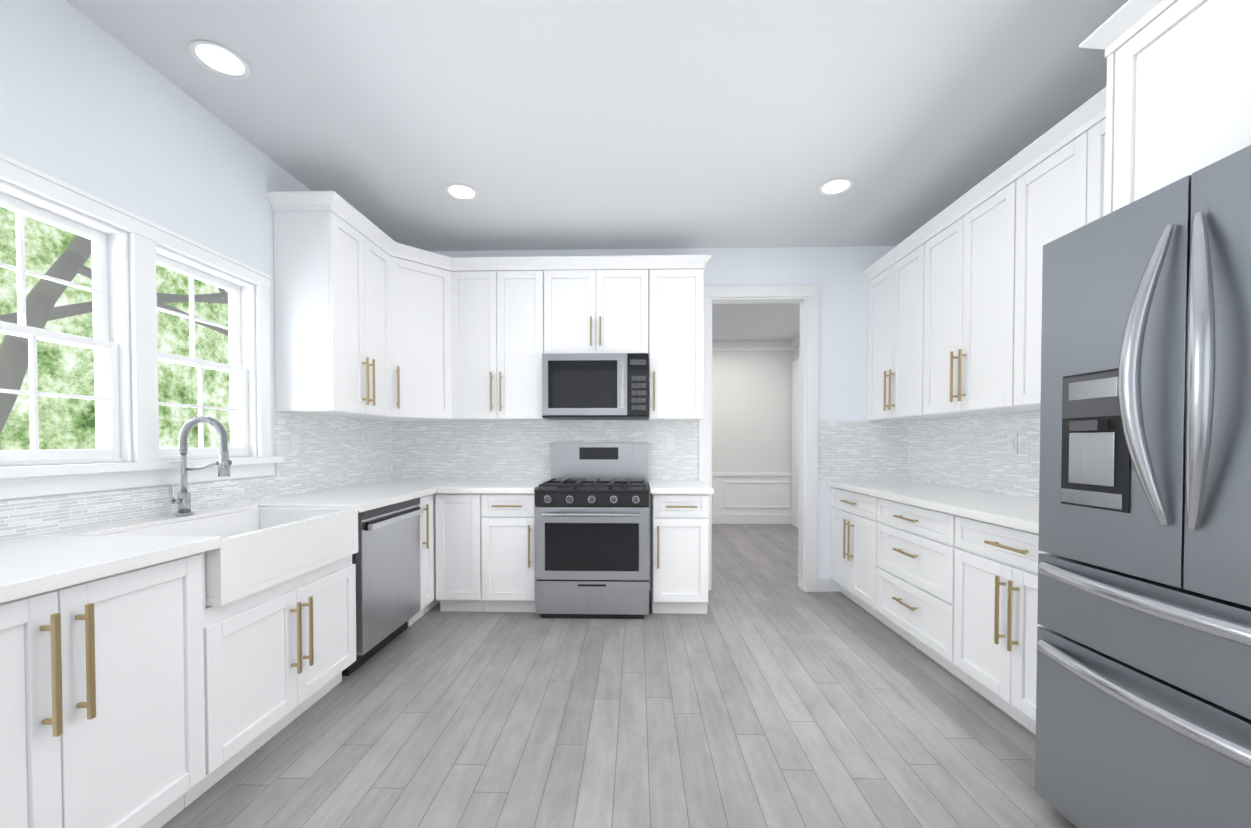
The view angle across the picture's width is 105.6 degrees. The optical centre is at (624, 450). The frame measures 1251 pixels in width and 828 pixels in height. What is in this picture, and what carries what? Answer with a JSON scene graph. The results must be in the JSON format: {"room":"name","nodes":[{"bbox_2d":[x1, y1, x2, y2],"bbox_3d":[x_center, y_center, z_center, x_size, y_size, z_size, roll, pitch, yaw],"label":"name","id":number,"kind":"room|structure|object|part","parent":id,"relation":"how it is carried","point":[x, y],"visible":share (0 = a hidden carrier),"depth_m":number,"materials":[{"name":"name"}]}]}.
{"room":"kitchen","nodes":[
{"label":"kitchen","id":0,"kind":"room"},
{"bbox_2d":[0,0,382,538],"bbox_3d":[-2.124,-0.205,1.218,0.150,2.850,5.870,0,1,2],"label":"wall","id":1,"kind":"structure","parent":0,"point":[87,105],"depth_m":1.94,"materials":[{"name":"white paint"}]},
{"bbox_2d":[0,153,283,499],"bbox_3d":[-2.070,-0.407,2.009,0.195,1.117,1.430,0,1,2],"label":"window","id":2,"kind":"structure","parent":1,"relation":"in","point":[23,476],"depth_m":1.95,"materials":[{"name":"white wood"}]},
{"bbox_2d":[0,205,240,449],"bbox_3d":[-2.099,-0.426,1.999,0.041,0.843,1.118,0,1,2],"label":"window panel","id":3,"kind":"object","parent":2,"relation":"in","point":[102,351],"visible":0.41,"depth_m":1.88,"materials":[{"name":"clear glass"}]},
{"bbox_2d":[0,411,392,539],"bbox_3d":[-2.020,0.034,2.134,0.008,0.498,3.800,0,1,2],"label":"tile backsplash","id":4,"kind":"structure","parent":1,"relation":"attached to","point":[332,454],"depth_m":2.73,"materials":[{"name":"tile"}]},
{"bbox_2d":[290,433,298,452],"bbox_3d":[-1.992,-0.043,2.873,0.008,0.118,0.072,0,1,2],"label":"electrical outlet","id":5,"kind":"object","parent":4,"relation":"attached to","point":[294,443],"visible":1,"depth_m":2.87,"materials":[{"name":"white plastic"}]},
{"bbox_2d":[266,191,395,416],"bbox_3d":[-1.805,-0.843,3.020,0.390,1.225,0.710,0,1,2],"label":"upper cabinet","id":6,"kind":"object","parent":1,"relation":"attached to","point":[332,286],"depth_m":2.73,"materials":[{"name":"white wood"}]},
{"bbox_3d":[-1.814,-1.408,2.710,0.389,0.084,0.110,0,1,2],"label":"wall cabinet","id":7,"kind":"part","parent":6,"relation":"part of","materials":[{"name":"white wood"}]},
{"bbox_2d":[348,242,460,420],"bbox_3d":[-1.626,-0.853,3.653,0.708,1.225,0.708,0,1,2],"label":"upper cabinet","id":8,"kind":"object","parent":1,"relation":"attached to","point":[404,419],"depth_m":3.51,"materials":[{"name":"white wood"}]},
{"bbox_3d":[-1.496,-0.853,3.516,0.512,1.221,0.110,-1,1,-43],"label":"wall cabinet","id":9,"kind":"part","parent":8,"relation":"part of","materials":[{"name":"white wood"}]},
{"bbox_2d":[66,0,1127,250],"bbox_3d":[0.111,-1.679,1.134,4.620,0.100,5.870,0,1,2],"label":"ceiling","id":10,"kind":"structure","parent":0,"point":[602,124],"depth_m":2.26,"materials":[{"name":"white paint"}]},
{"bbox_2d":[189,40,250,78],"bbox_3d":[-1.697,-1.639,1.998,0.200,0.004,0.200,0,1,2],"label":"recessed light","id":11,"kind":"object","parent":10,"relation":"in","point":[218,60],"visible":1,"depth_m":1.99,"materials":[{"name":"white"}]},
{"bbox_2d":[445,184,477,200],"bbox_3d":[-1.044,-1.657,3.051,0.200,0.004,0.200,0,1,2],"label":"recessed light","id":12,"kind":"object","parent":10,"relation":"in","point":[460,192],"visible":1,"depth_m":3.05,"materials":[{"name":"white plastic"}]},
{"bbox_2d":[819,178,852,195],"bbox_3d":[1.331,-1.656,2.987,0.200,0.004,0.200,0,1,2],"label":"recessed light","id":13,"kind":"object","parent":10,"relation":"in","point":[834,187],"visible":1,"depth_m":2.98,"materials":[{"name":"white"}]},
{"bbox_2d":[161,524,1076,827],"bbox_3d":[0.225,1.218,2.850,4.760,0.050,9.210,0,1,2],"label":"floor","id":14,"kind":"structure","parent":0,"point":[765,690],"depth_m":2.04,"materials":[{"name":"grey wood"}]},
{"bbox_2d":[0,554,205,827],"bbox_3d":[-1.712,0.780,1.208,0.668,0.880,0.797,0,1,2],"label":"base cabinet","id":15,"kind":"object","parent":14,"relation":"on","point":[102,712],"visible":1,"depth_m":1.30,"materials":[{"name":"white wood"}]},
{"bbox_2d":[184,552,355,807],"bbox_3d":[-1.690,0.766,2.038,0.668,0.880,0.857,0,1,2],"label":"base cabinet","id":16,"kind":"object","parent":14,"relation":"on","point":[279,657],"visible":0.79,"depth_m":1.90,"materials":[{"name":"white wood"}]},
{"bbox_2d":[0,480,451,602],"bbox_3d":[-1.689,0.303,2.129,0.665,0.040,3.797,0,1,2],"label":"countertop","id":17,"kind":"structure","parent":16,"relation":"on","point":[36,564],"depth_m":1.50,"materials":[{"name":"white stone"}]},
{"bbox_2d":[168,416,231,515],"bbox_3d":[-1.844,0.067,2.051,0.238,0.435,0.122,0,1,2],"label":"faucet","id":18,"kind":"object","parent":17,"relation":"on","point":[223,462],"visible":1,"depth_m":2.07,"materials":[{"name":"silver metal"}]},
{"bbox_2d":[99,508,357,605],"bbox_3d":[-1.627,0.414,2.030,0.520,0.225,0.800,0,1,2],"label":"sink","id":19,"kind":"object","parent":17,"relation":"in","point":[260,549],"visible":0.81,"depth_m":1.97,"materials":[{"name":"white ceramic"}]},
{"bbox_2d":[342,497,423,675],"bbox_3d":[-1.659,0.755,2.846,0.652,0.876,0.666,0,1,2],"label":"dishwasher","id":20,"kind":"object","parent":14,"relation":"on","point":[386,559],"visible":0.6,"depth_m":2.74,"materials":[{"name":"silver metal"}]},
{"bbox_2d":[408,495,433,626],"bbox_3d":[-1.656,0.745,3.296,0.668,0.880,0.215,0,1,2],"label":"base cabinet","id":21,"kind":"object","parent":14,"relation":"on","point":[426,562],"visible":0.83,"depth_m":3.29,"materials":[{"name":"white wood"}]},
{"bbox_2d":[423,493,439,614],"bbox_3d":[-1.675,0.738,3.722,0.607,0.880,0.622,0,1,2],"label":"base cabinet","id":22,"kind":"object","parent":14,"relation":"on","point":[430,606],"visible":0.04,"depth_m":3.45,"materials":[{"name":"white wood"}]},
{"bbox_2d":[435,493,484,611],"bbox_3d":[-1.181,0.739,3.708,0.329,0.880,0.627,0,1,2],"label":"base cabinet","id":23,"kind":"object","parent":14,"relation":"on","point":[458,517],"visible":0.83,"depth_m":3.40,"materials":[{"name":"white wood"}]},
{"bbox_2d":[481,493,535,611],"bbox_3d":[-0.819,0.739,3.678,0.390,0.880,0.668,0,1,2],"label":"base cabinet","id":24,"kind":"object","parent":14,"relation":"on","point":[508,553],"visible":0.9,"depth_m":3.39,"materials":[{"name":"white wood"}]},
{"bbox_2d":[436,480,547,493],"bbox_3d":[-0.956,0.278,3.669,0.667,0.040,0.677,0,1,2],"label":"countertop","id":25,"kind":"structure","parent":24,"relation":"on","point":[457,486],"depth_m":3.45,"materials":[{"name":"white stone"}]},
{"bbox_2d":[534,443,648,618],"bbox_3d":[-0.218,0.563,3.611,0.799,1.235,0.746,0,1,2],"label":"range","id":26,"kind":"object","parent":14,"relation":"on","point":[592,530],"visible":1,"depth_m":3.31,"materials":[{"name":"silver metal"}]},
{"bbox_2d":[650,494,708,613],"bbox_3d":[0.407,0.740,3.645,0.397,0.880,0.668,0,1,2],"label":"base cabinet","id":27,"kind":"object","parent":14,"relation":"on","point":[679,545],"visible":0.96,"depth_m":3.36,"materials":[{"name":"white wood"}]},
{"bbox_2d":[648,481,713,493],"bbox_3d":[0.411,0.278,3.640,0.442,0.040,0.662,0,1,2],"label":"countertop","id":28,"kind":"structure","parent":27,"relation":"on","point":[655,487],"depth_m":3.37,"materials":[{"name":"white stone"}]},
{"bbox_2d":[831,487,887,625],"bbox_3d":[1.998,0.741,3.563,0.668,0.880,0.744,0,1,2],"label":"base cabinet","id":29,"kind":"object","parent":14,"relation":"on","point":[854,522],"visible":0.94,"depth_m":3.51,"materials":[{"name":"white wood"}]},
{"bbox_2d":[876,498,968,684],"bbox_3d":[1.978,0.754,2.800,0.668,0.880,0.777,0,1,2],"label":"base cabinet","id":30,"kind":"object","parent":14,"relation":"on","point":[916,547],"visible":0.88,"depth_m":2.73,"materials":[{"name":"white wood"}]},
{"bbox_2d":[827,481,1038,533],"bbox_3d":[1.981,0.292,2.792,0.662,0.040,2.275,0,1,2],"label":"countertop","id":31,"kind":"structure","parent":30,"relation":"on","point":[1020,513],"depth_m":2.65,"materials":[{"name":"white stone"}]},
{"bbox_2d":[953,516,1046,734],"bbox_3d":[1.957,0.766,2.035,0.668,0.880,0.747,0,1,2],"label":"base cabinet","id":32,"kind":"object","parent":14,"relation":"on","point":[996,625],"visible":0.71,"depth_m":2.12,"materials":[{"name":"white wood"}]},
{"bbox_2d":[1104,52,1114,215],"bbox_3d":[1.967,-0.067,1.630,0.627,2.560,0.022,0,1,2],"label":"panel","id":33,"kind":"object","parent":14,"relation":"on","point":[1110,101],"visible":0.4,"depth_m":1.61,"materials":[{"name":"white wood"}]},
{"bbox_2d":[1035,145,1250,827],"bbox_3d":[1.783,0.271,1.174,0.937,1.900,0.849,0,1,2],"label":"refrigerator","id":34,"kind":"object","parent":14,"relation":"on","point":[1143,699],"visible":1,"depth_m":1.24,"materials":[{"name":"silver metal"}]},
{"bbox_2d":[430,246,894,591],"bbox_3d":[0.187,-0.252,4.032,4.320,2.850,0.120,0,1,2],"label":"wall","id":35,"kind":"structure","parent":0,"point":[838,276],"depth_m":3.92,"materials":[{"name":"white paint"}]},
{"bbox_2d":[451,256,550,420],"bbox_3d":[-0.978,-0.856,3.796,0.723,1.225,0.387,0,1,2],"label":"upper cabinet","id":36,"kind":"object","parent":35,"relation":"attached to","point":[497,327],"visible":1,"depth_m":3.66,"materials":[{"name":"white wood"}]},
{"bbox_2d":[542,255,648,354],"bbox_3d":[-0.212,-1.103,3.772,0.808,0.730,0.387,0,1,2],"label":"upper cabinet","id":37,"kind":"object","parent":35,"relation":"attached to","point":[596,304],"visible":0.92,"depth_m":3.63,"materials":[{"name":"white wood"}]},
{"bbox_2d":[542,353,647,419],"bbox_3d":[-0.214,-0.489,3.741,0.799,0.480,0.450,0,1,2],"label":"microwave","id":38,"kind":"object","parent":37,"relation":"attached to","point":[594,386],"visible":1,"depth_m":3.56,"materials":[{"name":"silver metal"}]},
{"bbox_2d":[392,421,907,480],"bbox_3d":[0.186,0.004,3.972,4.303,0.498,0.008,0,1,2],"label":"tile backsplash","id":39,"kind":"structure","parent":35,"relation":"attached to","point":[521,450],"depth_m":3.98,"materials":[{"name":"tile"}]},
{"bbox_2d":[666,436,674,449],"bbox_3d":[0.385,-0.061,3.957,0.072,0.118,0.008,0,1,2],"label":"electrical outlet","id":40,"kind":"object","parent":39,"relation":"attached to","point":[670,442],"visible":1,"depth_m":3.96,"materials":[{"name":"white plastic"}]},
{"bbox_2d":[648,255,711,420],"bbox_3d":[0.426,-0.855,3.760,0.469,1.225,0.390,0,1,2],"label":"upper cabinet","id":41,"kind":"object","parent":35,"relation":"attached to","point":[675,355],"depth_m":3.62,"materials":[{"name":"white wood"}]},
{"bbox_3d":[0.605,-1.425,3.747,0.110,0.084,0.389,0,1,2],"label":"wall cabinet","id":42,"kind":"part","parent":41,"relation":"part of","materials":[{"name":"white wood"}]},
{"bbox_2d":[699,285,818,591],"bbox_3d":[1.112,-0.094,4.009,0.980,2.535,0.162,0,1,2],"label":"door frame","id":43,"kind":"structure","parent":35,"relation":"attached to","point":[806,297],"depth_m":3.93,"materials":[{"name":"white wood"}]},
{"bbox_2d":[817,577,829,591],"bbox_3d":[1.653,1.115,3.948,0.104,0.120,0.014,0,1,2],"label":"baseboard","id":44,"kind":"structure","parent":35,"relation":"attached to","point":[823,584],"depth_m":3.94,"materials":[{"name":"white wood"}]},
{"bbox_2d":[908,410,1039,499],"bbox_3d":[2.311,0.024,2.780,0.008,0.498,2.277,0,1,2],"label":"tile backsplash","id":45,"kind":"structure","parent":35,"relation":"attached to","point":[967,452],"depth_m":3.10,"materials":[{"name":"tile"}]},
{"bbox_2d":[1007,433,1017,452],"bbox_3d":[2.303,-0.042,2.818,0.008,0.118,0.072,0,1,2],"label":"electrical outlet","id":46,"kind":"object","parent":45,"relation":"attached to","point":[1012,443],"visible":1,"depth_m":2.81,"materials":[{"name":"white plastic"}]},
{"bbox_2d":[712,351,791,472],"bbox_3d":[0.845,-0.266,7.316,3.660,2.770,0.100,0,1,2],"label":"wall","id":47,"kind":"structure","parent":0,"point":[751,411],"depth_m":7.23,"materials":[{"name":"white paint"}]},
{"bbox_2d":[712,340,791,523],"bbox_3d":[0.843,-0.265,7.226,3.460,2.770,0.078,0,1,2],"label":"trim","id":48,"kind":"structure","parent":47,"relation":"attached to","point":[755,498],"depth_m":7.23,"materials":[{"name":"white wood"}]},
{"bbox_2d":[712,303,799,340],"bbox_3d":[0.803,-1.675,5.698,3.660,0.100,3.290,0,1,2],"label":"ceiling","id":49,"kind":"structure","parent":0,"point":[760,322],"depth_m":6.06,"materials":[{"name":"white paint"}]},
{"bbox_2d":[792,344,799,361],"bbox_3d":[2.579,-0.237,5.559,0.100,2.770,3.300,0,1,2],"label":"wall","id":50,"kind":"structure","parent":0,"point":[795,354],"depth_m":7.13,"materials":[{"name":"white paint"}]},
{"bbox_2d":[788,335,799,527],"bbox_3d":[2.495,-0.238,5.591,0.070,2.770,3.060,0,1,2],"label":"trim","id":51,"kind":"structure","parent":50,"relation":"attached to","point":[793,478],"depth_m":7.02,"materials":[{"name":"white wood"}]},
{"bbox_3d":[2.345,-0.203,1.099,0.150,2.850,5.870,0,1,2],"label":"wall","id":52,"kind":"structure","parent":0,"visible":0},
{"bbox_2d":[862,230,971,420],"bbox_3d":[2.138,-0.851,3.528,0.387,1.225,0.757,0,1,2],"label":"upper cabinet","id":53,"kind":"object","parent":52,"relation":"attached to","point":[895,275],"visible":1,"depth_m":3.47,"materials":[{"name":"white wood"}]},
{"bbox_2d":[917,163,1039,414],"bbox_3d":[2.118,-0.839,2.770,0.387,1.225,0.760,0,1,2],"label":"upper cabinet","id":54,"kind":"object","parent":52,"relation":"attached to","point":[969,236],"visible":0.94,"depth_m":2.71,"materials":[{"name":"white wood"}]},
{"bbox_2d":[1006,86,1106,406],"bbox_3d":[2.098,-0.826,2.010,0.387,1.225,0.760,0,1,2],"label":"upper cabinet","id":55,"kind":"object","parent":52,"relation":"attached to","point":[1058,169],"visible":0.19,"depth_m":2.22,"materials":[{"name":"white wood"}]},
{"bbox_2d":[1079,0,1250,210],"bbox_3d":[1.931,-1.070,1.172,0.677,0.710,1.005,0,1,2],"label":"upper cabinet","id":56,"kind":"object","parent":52,"relation":"attached to","point":[1182,105],"visible":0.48,"depth_m":1.43,"materials":[{"name":"white wood"}]},
{"label":"outside","id":57,"kind":"structure","parent":0,"visible":0},
{"bbox_2d":[0,235,228,449],"bbox_3d":[-5.229,-0.898,5.410,0.643,4.728,5.771,0,1,2],"label":"tree","id":58,"kind":"object","parent":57,"point":[39,296],"depth_m":4.27,"materials":[{"name":"grey plant"}]},
{"bbox_2d":[0,206,229,449],"bbox_3d":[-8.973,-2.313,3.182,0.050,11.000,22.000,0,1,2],"label":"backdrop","id":59,"kind":"structure","parent":57,"point":[74,421],"depth_m":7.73,"materials":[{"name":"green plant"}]}
]}

